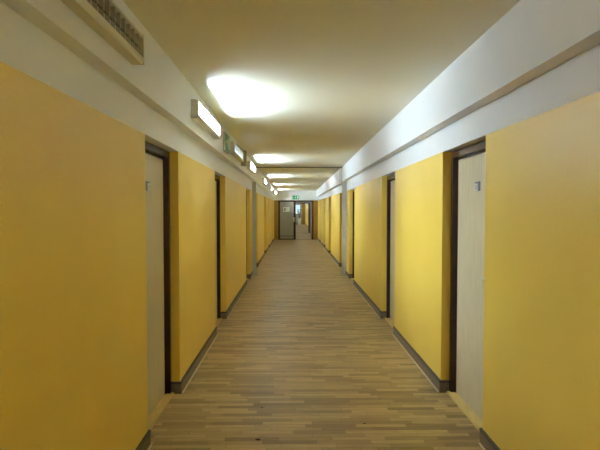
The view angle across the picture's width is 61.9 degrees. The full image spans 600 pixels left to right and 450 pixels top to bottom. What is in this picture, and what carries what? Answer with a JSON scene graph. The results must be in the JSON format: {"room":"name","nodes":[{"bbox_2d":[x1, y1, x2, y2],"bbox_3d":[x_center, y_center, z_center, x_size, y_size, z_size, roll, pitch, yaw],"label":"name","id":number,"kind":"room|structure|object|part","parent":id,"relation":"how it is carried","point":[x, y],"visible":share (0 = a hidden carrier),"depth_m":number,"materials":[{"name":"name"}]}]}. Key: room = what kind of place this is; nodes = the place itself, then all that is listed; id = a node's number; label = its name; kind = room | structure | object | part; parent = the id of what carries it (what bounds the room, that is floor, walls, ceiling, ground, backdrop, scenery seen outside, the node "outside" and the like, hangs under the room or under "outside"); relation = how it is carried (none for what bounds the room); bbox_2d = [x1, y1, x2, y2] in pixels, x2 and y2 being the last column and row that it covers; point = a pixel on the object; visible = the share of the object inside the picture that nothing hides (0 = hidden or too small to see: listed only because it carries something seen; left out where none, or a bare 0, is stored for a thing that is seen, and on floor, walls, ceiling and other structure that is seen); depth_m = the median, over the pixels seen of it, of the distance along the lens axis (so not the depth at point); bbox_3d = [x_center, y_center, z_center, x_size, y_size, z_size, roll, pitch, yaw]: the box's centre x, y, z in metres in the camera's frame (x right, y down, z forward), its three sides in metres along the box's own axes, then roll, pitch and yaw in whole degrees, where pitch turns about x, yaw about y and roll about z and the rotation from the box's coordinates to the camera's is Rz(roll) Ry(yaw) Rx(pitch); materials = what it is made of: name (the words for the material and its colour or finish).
{"room":"corridor","nodes":[
{"label":"corridor","id":0,"kind":"room"},
{"bbox_2d":[0,1,273,449],"bbox_3d":[-1.414,-0.426,20.979,0.340,2.610,58.000,0,2,-1],"label":"wall","id":1,"kind":"structure","parent":0,"point":[73,294],"depth_m":2.29,"materials":[{"name":"yellow paint"}]},
{"bbox_2d":[61,0,143,64],"bbox_3d":[-0.861,-0.920,2.050,0.064,0.158,1.280,0,2,-1],"label":"air vent","id":2,"kind":"object","parent":1,"relation":"attached to","point":[104,17],"visible":1,"depth_m":2.26,"materials":[{"name":"beige metal"}]},
{"bbox_2d":[0,0,275,196],"bbox_3d":[-1.202,-1.496,20.948,0.084,0.470,58.000,0,2,-1],"label":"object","id":3,"kind":"structure","parent":1,"relation":"attached to","point":[158,83],"depth_m":2.88,"materials":[{"name":"white paint"}]},
{"bbox_2d":[145,141,173,429],"bbox_3d":[-1.104,0.420,3.705,0.115,2.023,0.928,0,2,-1],"label":"door","id":4,"kind":"structure","parent":1,"relation":"in","point":[157,159],"depth_m":3.92,"materials":[{"name":"brown paint"}]},
{"bbox_3d":[-1.111,-0.284,3.653,0.005,0.070,0.100,0,2,-1],"label":"number plate","id":5,"kind":"part","parent":4,"relation":"part of","materials":[{"name":"grey metal"}]},
{"bbox_3d":[-1.104,1.423,3.737,0.115,0.016,0.902,0,2,-1],"label":"sill","id":6,"kind":"part","parent":4,"relation":"part of","materials":[{"name":"brown wood"}]},
{"bbox_2d":[135,239,273,449],"bbox_3d":[-1.265,0.827,21.021,0.094,0.102,58.000,0,2,-1],"label":"baseboard","id":7,"kind":"structure","parent":1,"relation":"attached to","point":[178,387],"depth_m":4.92,"materials":[{"name":"plastic"}]},
{"bbox_2d":[191,99,219,138],"bbox_3d":[-0.901,-1.005,4.868,0.064,0.158,1.280,0,2,-1],"label":"wall lamp","id":8,"kind":"object","parent":1,"relation":"attached to","point":[200,115],"visible":1,"depth_m":4.61,"materials":[{"name":"beige plastic"}]},
{"bbox_2d":[215,174,221,326],"bbox_3d":[-1.144,0.337,6.569,0.115,2.006,0.918,0,2,-1],"label":"door","id":9,"kind":"structure","parent":1,"relation":"in","point":[217,178],"depth_m":6.96,"materials":[{"name":"brown paint"}]},
{"bbox_3d":[-1.144,1.332,6.601,0.115,0.016,0.892,0,2,-1],"label":"sill","id":10,"kind":"part","parent":9,"relation":"part of","materials":[{"name":"brown wood"}]},
{"bbox_2d":[223,131,229,153],"bbox_3d":[-0.938,-1.044,6.377,0.034,0.235,0.420,0,2,-1],"label":"exit sign","id":11,"kind":"object","parent":1,"relation":"attached to","point":[226,139],"visible":1,"depth_m":6.26,"materials":[{"name":"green plastic"}]},
{"bbox_3d":[-0.924,-1.044,6.378,0.004,0.199,0.380,0,2,-1],"label":"green panel","id":12,"kind":"part","parent":11,"relation":"part of","materials":[{"name":"green plastic"}]},
{"bbox_2d":[230,142,243,161],"bbox_3d":[-0.937,-1.079,7.457,0.064,0.158,1.280,0,2,-1],"label":"wall lamp","id":13,"kind":"object","parent":1,"relation":"attached to","point":[235,151],"visible":0.97,"depth_m":7.22,"materials":[{"name":"beige plastic"}]},
{"bbox_2d":[241,150,246,165],"bbox_3d":[-0.938,-1.113,8.376,0.091,0.250,0.180,0,2,-1],"label":"junction box","id":14,"kind":"object","parent":1,"relation":"attached to","point":[244,163],"visible":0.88,"depth_m":8.29,"materials":[{"name":"beige plastic"}]},
{"bbox_2d":[246,190,247,279],"bbox_3d":[-1.201,0.222,10.622,0.115,1.977,0.888,0,2,-1],"label":"door","id":15,"kind":"structure","parent":1,"relation":"in","point":[246,190],"depth_m":11.02,"materials":[{"name":"brown paint"}]},
{"bbox_3d":[-1.214,0.222,10.622,0.090,1.977,0.888,0,2,-1],"label":"frame","id":16,"kind":"part","parent":15,"relation":"part of","materials":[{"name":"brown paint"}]},
{"bbox_2d":[247,161,255,173],"bbox_3d":[-0.973,-1.150,10.056,0.064,0.158,1.280,0,2,-1],"label":"wall lamp","id":17,"kind":"object","parent":1,"relation":"attached to","point":[250,166],"visible":1,"depth_m":9.71,"materials":[{"name":"beige plastic"}]},
{"bbox_2d":[252,182,255,274],"bbox_3d":[-1.069,0.075,11.713,0.089,2.200,0.144,0,2,-1],"label":"trim","id":18,"kind":"structure","parent":1,"relation":"attached to","point":[253,183],"depth_m":11.64,"materials":[{"name":"grey paint"}]},
{"bbox_2d":[262,178,266,185],"bbox_3d":[-1.038,-1.260,14.704,0.064,0.158,1.280,0,2,-1],"label":"wall lamp","id":19,"kind":"object","parent":1,"relation":"attached to","point":[264,181],"visible":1,"depth_m":14.07,"materials":[{"name":"beige"}]},
{"bbox_2d":[256,167,341,167],"bbox_3d":[-0.020,-1.357,11.719,2.022,0.028,0.050,0,2,-1],"label":"trim","id":20,"kind":"structure","parent":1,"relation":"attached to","point":[256,167],"depth_m":11.69,"materials":[{"name":"brown"}]},
{"bbox_2d":[274,191,317,239],"bbox_3d":[-0.204,-0.504,25.276,2.200,2.490,0.160,0,2,-1],"label":"wall","id":21,"kind":"structure","parent":0,"point":[281,195],"depth_m":25.18,"materials":[{"name":"white paint"}]},
{"bbox_2d":[278,200,312,239],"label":"door","id":22,"kind":"structure","parent":21,"relation":"in","point":[286,221],"depth_m":25.22,"materials":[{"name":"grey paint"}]},
{"bbox_2d":[283,207,288,211],"bbox_3d":[-0.693,-0.786,25.198,0.320,0.220,0.003,0,2,-1],"label":"paper notice","id":23,"kind":"object","parent":22,"relation":"attached to","point":[285,209],"visible":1,"depth_m":25.20,"materials":[{"name":"white paper"}]},
{"bbox_2d":[150,224,482,449],"bbox_3d":[-0.152,0.958,21.642,4.300,0.200,59.800,0,2,-1],"label":"floor","id":24,"kind":"structure","parent":0,"point":[300,344],"depth_m":4.52,"materials":[{"name":"brown wood"}]},
{"bbox_2d":[297,209,301,224],"bbox_3d":[-0.051,-0.783,49.194,0.558,1.518,0.545,0,2,-1],"label":"potted plant","id":25,"kind":"object","parent":24,"relation":"on","point":[298,212],"visible":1,"depth_m":49.11,"materials":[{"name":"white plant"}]},
{"bbox_2d":[123,0,519,190],"bbox_3d":[-0.152,-1.825,21.553,3.500,0.430,59.800,0,2,-1],"label":"ceiling","id":26,"kind":"structure","parent":0,"point":[295,83],"depth_m":3.57,"materials":[{"name":"paint"}]},
{"bbox_2d":[305,43,599,449],"bbox_3d":[1.126,-0.427,21.015,0.340,2.610,58.000,0,2,-1],"label":"wall","id":27,"kind":"structure","parent":0,"point":[541,338],"depth_m":2.79,"materials":[{"name":"yellow paint"}]},
{"bbox_2d":[339,168,341,183],"bbox_3d":[0.978,-1.183,12.098,0.016,0.372,0.670,0,2,-1],"label":"trim","id":28,"kind":"structure","parent":27,"relation":"attached to","point":[340,169],"depth_m":12.04,"materials":[{"name":"grey paint"}]},
{"bbox_2d":[342,181,346,274],"bbox_3d":[1.035,0.074,11.742,0.099,2.200,0.144,0,2,-1],"label":"trim","id":29,"kind":"structure","parent":27,"relation":"attached to","point":[344,184],"depth_m":11.67,"materials":[{"name":"grey paint"}]},
{"bbox_2d":[351,189,353,279],"bbox_3d":[1.204,0.221,10.655,0.115,1.977,0.888,0,2,-1],"label":"door","id":30,"kind":"structure","parent":27,"relation":"in","point":[352,278],"depth_m":11.07,"materials":[{"name":"brown paint"}]},
{"bbox_3d":[1.216,0.221,10.656,0.090,1.977,0.888,0,2,-1],"label":"frame","id":31,"kind":"part","parent":30,"relation":"part of","materials":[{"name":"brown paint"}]},
{"bbox_2d":[385,174,394,327],"bbox_3d":[1.260,0.336,6.602,0.115,2.006,0.918,0,2,-1],"label":"door","id":32,"kind":"structure","parent":27,"relation":"in","point":[390,257],"depth_m":6.97,"materials":[{"name":"brown paint"}]},
{"bbox_3d":[1.260,1.331,6.634,0.115,0.016,0.892,0,2,-1],"label":"sill","id":33,"kind":"part","parent":32,"relation":"part of","materials":[{"name":"brown wood"}]},
{"bbox_2d":[305,223,500,449],"bbox_3d":[0.977,0.826,21.053,0.094,0.102,58.000,0,2,-1],"label":"baseboard","id":34,"kind":"structure","parent":27,"relation":"attached to","point":[441,386],"depth_m":4.93,"materials":[{"name":"plastic"}]},
{"bbox_2d":[316,0,599,196],"bbox_3d":[0.909,-1.497,20.978,0.094,0.470,58.000,0,2,-1],"label":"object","id":35,"kind":"structure","parent":27,"relation":"attached to","point":[534,37],"depth_m":2.90,"materials":[{"name":"white paint"}]},
{"bbox_2d":[447,140,485,431],"bbox_3d":[1.300,0.419,3.739,0.115,2.023,0.928,0,2,-1],"label":"door","id":36,"kind":"structure","parent":27,"relation":"in","point":[467,246],"depth_m":3.90,"materials":[{"name":"brown paint"}]},
{"bbox_3d":[1.300,1.422,3.771,0.115,0.016,0.902,0,2,-1],"label":"sill","id":37,"kind":"part","parent":36,"relation":"part of","materials":[{"name":"brown wood"}]},
{"bbox_3d":[1.308,-0.285,3.686,0.005,0.070,0.100,0,2,-1],"label":"number plate","id":38,"kind":"part","parent":36,"relation":"part of","materials":[{"name":"grey metal"}]},
{"bbox_3d":[-0.558,-1.318,50.581,3.500,2.500,1.200,0,2,-1],"label":"wall","id":39,"kind":"structure","parent":0,"visible":0},
{"bbox_2d":[296,203,304,224],"bbox_3d":[-0.401,-1.151,50.023,1.800,2.200,0.170,0,2,-1],"label":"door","id":40,"kind":"structure","parent":39,"relation":"in","point":[299,206],"depth_m":49.99,"materials":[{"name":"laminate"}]},
{"bbox_3d":[-0.520,-1.126,50.027,1.080,1.750,0.010,0,2,-1],"label":"glass","id":41,"kind":"part","parent":40,"relation":"part of","materials":[{"name":"white"}]},
{"bbox_3d":[-0.401,-1.151,50.023,1.800,2.200,0.170,0,2,-1],"label":"frame","id":42,"kind":"part","parent":40,"relation":"part of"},
{"bbox_3d":[-0.305,-0.734,32.472,2.200,2.490,0.160,0,2,-1],"label":"wall","id":43,"kind":"structure","parent":0,"visible":0},
{"bbox_2d":[296,202,310,232],"bbox_3d":[-0.184,-0.478,32.457,1.940,1.980,0.170,0,2,-1],"label":"door","id":44,"kind":"structure","parent":43,"relation":"in","point":[309,203],"depth_m":32.39,"materials":[{"name":"brown paint"}]},
{"bbox_3d":[0.709,-0.481,32.397,0.155,1.970,0.025,0,2,-1],"label":"panel","id":45,"kind":"part","parent":44,"relation":"part of","materials":[{"name":"brown wood"}]}
]}

